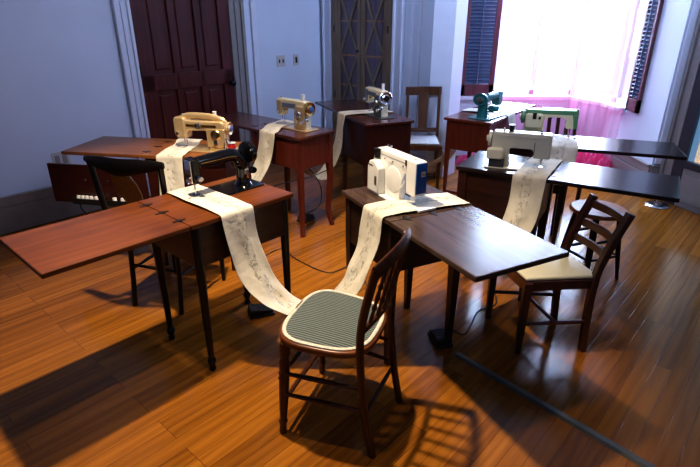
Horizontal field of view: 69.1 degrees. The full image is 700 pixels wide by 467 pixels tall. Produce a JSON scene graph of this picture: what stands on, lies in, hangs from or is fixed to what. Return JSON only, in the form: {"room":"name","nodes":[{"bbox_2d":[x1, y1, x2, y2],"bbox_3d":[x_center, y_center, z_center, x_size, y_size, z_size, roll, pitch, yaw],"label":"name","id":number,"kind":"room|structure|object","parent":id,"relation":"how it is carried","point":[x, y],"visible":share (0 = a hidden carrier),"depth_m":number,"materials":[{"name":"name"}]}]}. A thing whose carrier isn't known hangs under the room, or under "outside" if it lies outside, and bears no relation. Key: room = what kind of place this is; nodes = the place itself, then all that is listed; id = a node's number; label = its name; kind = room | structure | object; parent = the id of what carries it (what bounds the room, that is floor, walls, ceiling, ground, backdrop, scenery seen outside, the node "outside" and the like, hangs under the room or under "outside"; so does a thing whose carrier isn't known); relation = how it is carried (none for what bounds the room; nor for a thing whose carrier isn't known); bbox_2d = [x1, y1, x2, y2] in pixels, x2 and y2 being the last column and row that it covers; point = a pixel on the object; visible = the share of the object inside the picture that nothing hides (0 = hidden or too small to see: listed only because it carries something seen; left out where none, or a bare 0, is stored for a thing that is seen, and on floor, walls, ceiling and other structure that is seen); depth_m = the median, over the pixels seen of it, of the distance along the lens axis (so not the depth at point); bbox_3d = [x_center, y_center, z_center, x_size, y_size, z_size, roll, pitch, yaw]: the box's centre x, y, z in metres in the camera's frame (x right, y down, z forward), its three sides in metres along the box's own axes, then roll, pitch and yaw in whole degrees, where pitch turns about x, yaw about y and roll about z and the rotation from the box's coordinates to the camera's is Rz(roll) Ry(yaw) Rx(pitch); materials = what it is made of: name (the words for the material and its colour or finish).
{"room":"sewing room","nodes":[
{"label":"sewing room","id":0,"kind":"room"},
{"bbox_2d":[0,0,323,196],"bbox_3d":[-4.128,-1.025,1.870,0.200,3.500,11.597,20,30,38],"label":"wall","id":1,"kind":"structure","parent":0,"point":[62,87],"depth_m":4.01,"materials":[{"name":"paint"}]},
{"bbox_2d":[0,186,108,234],"bbox_3d":[-4.808,0.822,1.657,0.034,0.280,8.705,20,30,38],"label":"baseboard","id":2,"kind":"structure","parent":1,"relation":"attached to","point":[23,210],"depth_m":4.00,"materials":[{"name":"grey paint"}]},
{"bbox_2d":[51,152,70,163],"bbox_3d":[-2.316,-0.594,4.076,0.013,0.120,0.130,20,30,38],"label":"wall outlet","id":3,"kind":"object","parent":1,"relation":"attached to","point":[57,157],"visible":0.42,"depth_m":4.07,"materials":[{"name":"plastic"}]},
{"bbox_2d":[54,156,60,162],"bbox_3d":[-2.333,-0.585,4.055,0.008,0.070,0.032,20,30,38],"label":"socket","id":4,"kind":"object","parent":3,"relation":"attached to","point":[57,159],"depth_m":4.05,"materials":[{"name":"white plastic"}]},
{"bbox_2d":[62,155,67,162],"bbox_3d":[-2.296,-0.602,4.093,0.008,0.070,0.032,20,30,38],"label":"socket","id":5,"kind":"object","parent":3,"relation":"attached to","point":[64,157],"depth_m":4.09,"materials":[{"name":"white plastic"}]},
{"bbox_2d":[110,0,150,195],"bbox_3d":[-1.842,-1.454,4.243,0.055,2.400,0.136,20,30,38],"label":"trim","id":6,"kind":"structure","parent":1,"relation":"attached to","point":[121,11],"depth_m":4.26,"materials":[{"name":"white paint"}]},
{"bbox_2d":[129,0,238,141],"bbox_3d":[-1.455,-1.538,4.624,0.118,2.250,0.959,20,30,38],"label":"door","id":7,"kind":"structure","parent":1,"relation":"in","point":[184,52],"depth_m":4.61,"materials":[{"name":"brown wood"}]},
{"bbox_2d":[227,0,253,165],"bbox_3d":[-1.097,-1.783,5.002,0.055,2.400,0.178,20,30,38],"label":"trim","id":8,"kind":"structure","parent":1,"relation":"attached to","point":[235,7],"depth_m":5.02,"materials":[{"name":"paint"}]},
{"bbox_2d":[249,0,262,115],"bbox_3d":[-0.960,-2.356,4.940,0.030,3.500,0.060,20,30,38],"label":"trim","id":9,"kind":"structure","parent":1,"relation":"attached to","point":[252,7],"depth_m":5.17,"materials":[{"name":"white paint"}]},
{"bbox_2d":[276,55,285,66],"bbox_3d":[-0.737,-1.847,5.444,0.013,0.115,0.120,20,30,38],"label":"light switch","id":10,"kind":"object","parent":1,"relation":"attached to","point":[280,59],"visible":1,"depth_m":5.44,"materials":[{"name":"plastic"}]},
{"bbox_2d":[293,54,298,64],"bbox_3d":[-0.592,-1.911,5.592,0.013,0.115,0.075,20,30,38],"label":"light switch","id":11,"kind":"object","parent":1,"relation":"attached to","point":[295,56],"visible":1,"depth_m":5.59,"materials":[{"name":"plastic"}]},
{"bbox_2d":[0,142,699,466],"bbox_3d":[-1.600,0.536,2.794,13.800,0.100,9.100,0,23,0],"label":"floor","id":12,"kind":"structure","parent":0,"point":[90,377],"depth_m":2.41,"materials":[{"name":"brown wood"}]},
{"bbox_2d":[0,176,292,370],"bbox_3d":[-0.813,0.258,2.352,0.445,0.763,1.122,20,30,38],"label":"desk","id":13,"kind":"object","parent":12,"relation":"on","point":[193,233],"visible":0.73,"depth_m":2.16,"materials":[{"name":"brown wood"}]},
{"bbox_2d":[183,141,264,196],"bbox_3d":[-0.622,-0.314,2.430,0.179,0.228,0.400,20,30,38],"label":"sewing machine","id":14,"kind":"object","parent":13,"relation":"on","point":[246,153],"visible":0.97,"depth_m":2.46,"materials":[{"name":"black metal"}]},
{"bbox_2d":[47,136,251,270],"bbox_3d":[-1.304,-0.214,3.439,1.235,0.763,0.476,4,24,9],"label":"desk","id":15,"kind":"object","parent":12,"relation":"on","point":[68,181],"visible":0.52,"depth_m":3.25,"materials":[{"name":"brown wood"}]},
{"bbox_2d":[173,112,237,152],"bbox_3d":[-0.905,-0.637,3.169,0.381,0.233,0.160,6,24,13],"label":"sewing machine","id":16,"kind":"object","parent":15,"relation":"on","point":[218,130],"visible":0.97,"depth_m":3.13,"materials":[{"name":"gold metal"}]},
{"bbox_2d":[228,142,235,148],"bbox_3d":[-0.740,-0.545,3.186,0.050,0.052,0.050,0,23,0],"label":"thread spool","id":17,"kind":"object","parent":15,"relation":"on","point":[231,144],"visible":0.52,"depth_m":3.17},
{"bbox_2d":[83,155,225,314],"bbox_3d":[-1.035,-0.045,2.862,0.464,0.916,0.580,8,25,17],"label":"dining chair","id":18,"kind":"object","parent":12,"relation":"on","point":[121,170],"visible":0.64,"depth_m":2.54,"materials":[{"name":"black wood"}]},
{"bbox_2d":[247,303,274,318],"bbox_3d":[-0.500,0.427,2.855,0.140,0.051,0.090,-8,25,-18],"label":"foot pedal","id":19,"kind":"object","parent":12,"relation":"on","point":[255,311],"visible":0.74,"depth_m":2.83,"materials":[{"name":"plastic"}]},
{"bbox_2d":[217,112,335,236],"bbox_3d":[-0.670,-0.516,4.142,1.170,0.767,0.380,19,30,37],"label":"desk","id":20,"kind":"object","parent":12,"relation":"on","point":[299,151],"visible":0.65,"depth_m":3.75,"materials":[{"name":"wood"}]},
{"bbox_2d":[276,96,318,132],"bbox_3d":[-0.404,-0.904,3.779,0.349,0.239,0.149,19,30,37],"label":"sewing machine","id":21,"kind":"object","parent":20,"relation":"on","point":[303,112],"visible":0.98,"depth_m":3.72,"materials":[{"name":"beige metal"}]},
{"bbox_2d":[306,168,321,213],"bbox_3d":[-0.299,-0.371,4.060,0.193,0.466,0.074,-18,29,-35],"label":"power cord","id":22,"kind":"object","parent":20,"relation":"hanging from","point":[308,168],"visible":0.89,"depth_m":4.12,"materials":[{"name":"rubber"}]},
{"bbox_2d":[273,162,360,186],"bbox_3d":[-0.309,-0.402,3.885,1.078,0.162,0.290,-12,26,-25],"label":"power cord","id":23,"kind":"object","parent":20,"relation":"hanging from","point":[346,162],"visible":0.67,"depth_m":3.77,"materials":[{"name":"rubber"}]},
{"bbox_2d":[297,213,314,223],"bbox_3d":[-0.360,-0.134,4.149,0.090,0.051,0.140,13,27,27],"label":"foot pedal","id":24,"kind":"object","parent":12,"relation":"on","point":[308,217],"visible":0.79,"depth_m":4.12,"materials":[{"name":"plastic"}]},
{"bbox_2d":[265,248,366,285],"bbox_3d":[-0.265,0.039,3.188,0.776,0.503,0.787,0,23,0],"label":"power cord","id":25,"kind":"object","parent":12,"relation":"on","point":[279,248],"visible":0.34,"depth_m":3.38,"materials":[{"name":"rubber"}]},
{"bbox_2d":[278,227,410,458],"bbox_3d":[-0.024,0.373,1.986,0.462,0.848,0.430,10,25,22],"label":"dining chair","id":26,"kind":"object","parent":12,"relation":"on","point":[329,323],"visible":1,"depth_m":1.90,"materials":[{"name":"brown wood"}]},
{"bbox_2d":[315,99,413,195],"bbox_3d":[0.089,-0.756,4.691,0.437,0.763,1.200,-9,25,-21],"label":"desk","id":27,"kind":"object","parent":12,"relation":"on","point":[362,133],"visible":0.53,"depth_m":4.17,"materials":[{"name":"wood"}]},
{"bbox_2d":[363,85,394,119],"bbox_3d":[0.230,-1.115,4.254,0.160,0.247,0.364,-9,25,-21],"label":"sewing machine","id":28,"kind":"object","parent":27,"relation":"on","point":[381,99],"visible":0.99,"depth_m":4.17,"materials":[{"name":"beige paint"}]},
{"bbox_2d":[405,86,441,188],"bbox_3d":[0.696,-0.919,4.888,0.346,0.905,0.479,2,24,4],"label":"dining chair","id":29,"kind":"object","parent":12,"relation":"on","point":[417,142],"visible":0.7,"depth_m":4.91,"materials":[{"name":"brown wood"}]},
{"bbox_2d":[428,328,452,348],"bbox_3d":[0.465,0.530,2.617,0.090,0.051,0.140,-4,24,-9],"label":"foot pedal","id":30,"kind":"object","parent":12,"relation":"on","point":[437,337],"visible":0.92,"depth_m":2.57,"materials":[{"name":"plastic"}]},
{"bbox_2d":[342,184,568,364],"bbox_3d":[0.377,0.275,2.313,0.433,0.763,1.005,-11,26,-25],"label":"desk","id":31,"kind":"object","parent":12,"relation":"on","point":[474,243],"visible":0.61,"depth_m":2.06,"materials":[{"name":"brown wood"}]},
{"bbox_2d":[367,144,435,212],"bbox_3d":[0.224,-0.266,2.312,0.130,0.234,0.397,-12,26,-26],"label":"sewing machine","id":32,"kind":"object","parent":31,"relation":"on","point":[396,172],"visible":0.91,"depth_m":2.29,"materials":[{"name":"white paint"}]},
{"bbox_2d":[374,147,380,157],"bbox_3d":[0.132,-0.379,2.383,0.040,0.042,0.040,0,23,0],"label":"thread spool","id":33,"kind":"object","parent":32,"relation":"on","point":[377,150],"visible":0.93,"depth_m":2.37,"materials":[{"name":"metal"}]},
{"bbox_2d":[455,152,474,163],"bbox_3d":[1.620,-0.881,5.700,0.900,0.181,0.320,0,23,0],"label":"heap","id":34,"kind":"object","parent":12,"relation":"on","point":[461,158],"visible":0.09,"depth_m":5.68,"materials":[{"name":"pink fabric"}]},
{"bbox_2d":[453,294,496,334],"bbox_3d":[0.721,0.434,2.861,0.101,0.034,0.671,16,28,33],"label":"power cord","id":35,"kind":"object","parent":12,"relation":"on","point":[495,294],"visible":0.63,"depth_m":2.79,"materials":[{"name":"rubber"}]},
{"bbox_2d":[442,101,535,194],"bbox_3d":[1.272,-0.748,4.671,0.413,0.763,1.100,16,28,33],"label":"desk","id":36,"kind":"object","parent":12,"relation":"on","point":[463,133],"visible":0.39,"depth_m":4.22,"materials":[{"name":"wood"}]},
{"bbox_2d":[469,90,504,120],"bbox_3d":[1.160,-1.078,4.201,0.204,0.221,0.354,19,30,37],"label":"sewing machine","id":37,"kind":"object","parent":36,"relation":"on","point":[482,100],"visible":0.98,"depth_m":4.13,"materials":[{"name":"teal metal"}]},
{"bbox_2d":[454,352,655,466],"bbox_3d":[1.075,0.847,1.934,0.044,0.013,1.677,-19,30,-37],"label":"cable cover","id":38,"kind":"object","parent":12,"relation":"on","point":[622,451],"visible":1,"depth_m":2.13,"materials":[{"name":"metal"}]},
{"bbox_2d":[485,193,634,353],"bbox_3d":[1.003,0.196,2.526,0.525,0.740,0.352,0,23,1],"label":"dining chair","id":39,"kind":"object","parent":12,"relation":"on","point":[567,273],"visible":0.94,"depth_m":2.43,"materials":[{"name":"brown wood"}]},
{"bbox_2d":[542,107,581,213],"bbox_3d":[1.646,-0.532,4.051,0.325,0.860,0.437,3,24,8],"label":"dining chair","id":40,"kind":"object","parent":12,"relation":"on","point":[578,193],"visible":0.06,"depth_m":4.08,"materials":[{"name":"brown wood"}]},
{"bbox_2d":[456,150,679,300],"bbox_3d":[1.175,0.004,2.936,1.090,0.763,0.420,13,27,28],"label":"desk","id":41,"kind":"object","parent":12,"relation":"on","point":[488,190],"visible":0.56,"depth_m":2.79,"materials":[{"name":"wood"}]},
{"bbox_2d":[484,127,552,169],"bbox_3d":[0.926,-0.478,2.806,0.345,0.231,0.153,9,25,19],"label":"sewing machine","id":42,"kind":"object","parent":41,"relation":"on","point":[502,140],"visible":0.98,"depth_m":2.78,"materials":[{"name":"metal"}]},
{"bbox_2d":[508,124,514,131],"bbox_3d":[0.889,-0.580,2.788,0.035,0.036,0.035,0,23,0],"label":"thread spool","id":43,"kind":"object","parent":42,"relation":"on","point":[512,126],"visible":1,"depth_m":2.78,"materials":[{"name":"metal"}]},
{"bbox_2d":[560,199,627,279],"bbox_3d":[1.530,0.051,3.216,0.330,0.458,0.330,-8,25,-18],"label":"wooden stool","id":44,"kind":"object","parent":12,"relation":"on","point":[596,215],"visible":0.47,"depth_m":3.15,"materials":[{"name":"brown wood"}]},
{"bbox_2d":[575,152,612,167],"bbox_3d":[2.400,-0.721,5.159,0.600,0.318,0.680,0,23,0],"label":"heap","id":45,"kind":"object","parent":12,"relation":"on","point":[598,159],"visible":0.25,"depth_m":5.06,"materials":[{"name":"pink fabric"}]},
{"bbox_2d":[509,134,686,244],"bbox_3d":[1.571,-0.262,3.550,1.120,0.763,0.400,8,25,18],"label":"desk","id":46,"kind":"object","parent":12,"relation":"on","point":[639,148],"visible":0.25,"depth_m":3.35,"materials":[{"name":"wood"}]},
{"bbox_2d":[519,105,578,138],"bbox_3d":[1.335,-0.749,3.434,0.373,0.226,0.148,6,24,13],"label":"sewing machine","id":47,"kind":"object","parent":46,"relation":"on","point":[533,119],"visible":0.86,"depth_m":3.38,"materials":[{"name":"metal"}]},
{"bbox_2d":[644,200,669,208],"bbox_3d":[2.700,-0.275,4.458,0.196,0.064,0.196,0,23,0],"label":"stand","id":48,"kind":"object","parent":12,"relation":"on","point":[657,204],"visible":0.9,"depth_m":4.43,"materials":[{"name":"silver metal"}]},
{"bbox_2d":[156,108,577,314],"bbox_3d":[0.167,-0.315,3.484,2.685,0.636,2.725,0,23,0],"label":"fabric strip","id":49,"kind":"object","parent":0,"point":[252,267],"visible":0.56,"depth_m":2.38,"materials":[{"name":"beige fabric"}]},
{"bbox_2d":[401,0,467,174],"bbox_3d":[0.402,-2.451,5.160,1.713,3.500,0.200,20,30,38],"label":"wall","id":50,"kind":"structure","parent":0,"point":[428,5],"depth_m":4.97,"materials":[{"name":"paint"}]},
{"bbox_2d":[321,0,332,128],"bbox_3d":[-0.248,-2.248,5.698,0.130,2.700,0.060,20,30,38],"label":"trim","id":51,"kind":"structure","parent":50,"relation":"attached to","point":[326,4],"depth_m":5.79,"materials":[{"name":"paint"}]},
{"bbox_2d":[331,0,392,153],"bbox_3d":[0.113,-2.022,5.427,0.840,2.500,0.078,20,30,38],"label":"door","id":52,"kind":"structure","parent":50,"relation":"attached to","point":[361,29],"depth_m":5.45,"materials":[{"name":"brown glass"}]},
{"bbox_2d":[341,20,382,21],"bbox_3d":[0.134,-2.241,5.357,0.660,0.018,0.016,20,30,38],"label":"shelf","id":53,"kind":"object","parent":52,"relation":"attached to","point":[341,20],"depth_m":5.32,"materials":[{"name":"brown wood"}]},
{"bbox_2d":[342,54,381,57],"bbox_3d":[0.134,-1.920,5.496,0.660,0.018,0.016,20,30,38],"label":"shelf","id":54,"kind":"object","parent":52,"relation":"attached to","point":[343,55],"depth_m":5.46,"materials":[{"name":"brown wood"}]},
{"bbox_2d":[389,0,405,114],"bbox_3d":[0.483,-1.985,5.091,0.120,2.700,0.060,20,30,38],"label":"trim","id":55,"kind":"structure","parent":50,"relation":"attached to","point":[399,6],"depth_m":5.15,"materials":[{"name":"white paint"}]},
{"bbox_2d":[407,0,422,151],"bbox_3d":[0.737,-2.272,4.745,0.390,3.500,0.020,20,30,38],"label":"trim","id":56,"kind":"structure","parent":50,"relation":"attached to","point":[412,1],"depth_m":5.04,"materials":[{"name":"white wood"}]},
{"bbox_2d":[410,150,444,176],"bbox_3d":[0.749,-0.786,5.367,0.566,0.280,0.034,20,30,38],"label":"baseboard","id":57,"kind":"structure","parent":50,"relation":"attached to","point":[419,154],"depth_m":5.33,"materials":[{"name":"grey paint"}]},
{"bbox_2d":[425,0,456,175],"bbox_3d":[0.983,-2.374,4.982,0.200,3.500,0.888,6,24,13],"label":"wall","id":58,"kind":"structure","parent":0,"point":[444,10],"depth_m":4.84,"materials":[{"name":"paint"}]},
{"bbox_2d":[455,1,626,154],"bbox_3d":[2.172,-2.494,5.259,1.959,3.500,0.782,13,26,27],"label":"wall","id":59,"kind":"structure","parent":0,"point":[593,120],"depth_m":5.63,"materials":[{"name":"paint"}]},
{"bbox_2d":[460,0,502,95],"bbox_3d":[1.410,-2.638,5.232,0.380,2.375,0.042,0,23,0],"label":"louvered shutter","id":60,"kind":"object","parent":59,"relation":"attached to","point":[474,71],"visible":0.8,"depth_m":5.50,"materials":[{"name":"wood"}]},
{"bbox_2d":[493,0,587,94],"bbox_3d":[2.070,-2.703,5.362,0.950,2.400,0.050,0,23,0],"label":"window","id":61,"kind":"structure","parent":59,"relation":"in","point":[530,91],"depth_m":5.67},
{"bbox_2d":[460,95,626,111],"bbox_3d":[1.955,-1.382,5.384,1.530,0.040,0.860,0,23,0],"label":"trim","id":62,"kind":"structure","parent":59,"relation":"attached to","point":[609,105],"depth_m":5.70,"materials":[{"name":"white wood"}]},
{"bbox_2d":[574,0,634,101],"bbox_3d":[2.689,-2.587,5.095,0.050,2.400,0.579,-9,25,-20],"label":"window","id":63,"kind":"structure","parent":59,"relation":"in","point":[592,3],"depth_m":5.50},
{"bbox_2d":[621,0,693,164],"bbox_3d":[2.780,-2.072,4.285,0.120,3.500,0.610,0,23,0],"label":"wall","id":64,"kind":"structure","parent":0,"point":[645,125],"depth_m":4.44,"materials":[{"name":"paint"}]},
{"bbox_2d":[614,0,641,105],"bbox_3d":[2.795,-2.404,4.674,0.050,2.400,0.420,0,23,0],"label":"window","id":65,"kind":"structure","parent":64,"relation":"in","point":[634,17],"depth_m":5.11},
{"bbox_2d":[625,0,663,112],"bbox_3d":[2.695,-2.267,4.396,0.041,2.390,0.210,0,23,0],"label":"louvered shutter","id":66,"kind":"object","parent":65,"relation":"attached to","point":[645,48],"visible":1,"depth_m":4.65,"materials":[{"name":"brown wood"}]},
{"bbox_2d":[604,154,651,171],"bbox_3d":[2.703,-0.675,5.086,0.034,0.300,0.990,0,23,0],"label":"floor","id":67,"kind":"structure","parent":64,"relation":"attached to","point":[634,163],"depth_m":4.90,"materials":[{"name":"brown wood"}]},
{"bbox_2d":[650,165,659,172],"bbox_3d":[2.777,-0.476,4.625,0.125,0.300,0.034,0,23,0],"label":"baseboard","id":68,"kind":"structure","parent":64,"relation":"attached to","point":[654,168],"depth_m":4.58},
{"bbox_2d":[688,118,699,161],"bbox_3d":[3.971,-0.631,0.961,0.200,3.500,6.980,-7,24,-16],"label":"wall","id":69,"kind":"structure","parent":0,"point":[696,140],"depth_m":4.43,"materials":[{"name":"paint"}]},
{"bbox_2d":[654,0,699,174],"bbox_3d":[2.819,-1.777,3.994,0.050,3.190,0.110,-7,24,-16],"label":"trim","id":70,"kind":"structure","parent":69,"relation":"attached to","point":[693,60],"depth_m":4.26,"materials":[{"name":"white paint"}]},
{"bbox_2d":[665,64,699,214],"bbox_3d":[3.008,-1.225,3.589,0.045,2.500,1.130,-7,24,-16],"label":"door","id":71,"kind":"structure","parent":69,"relation":"in","point":[688,171],"depth_m":4.29,"materials":[{"name":"wood"}]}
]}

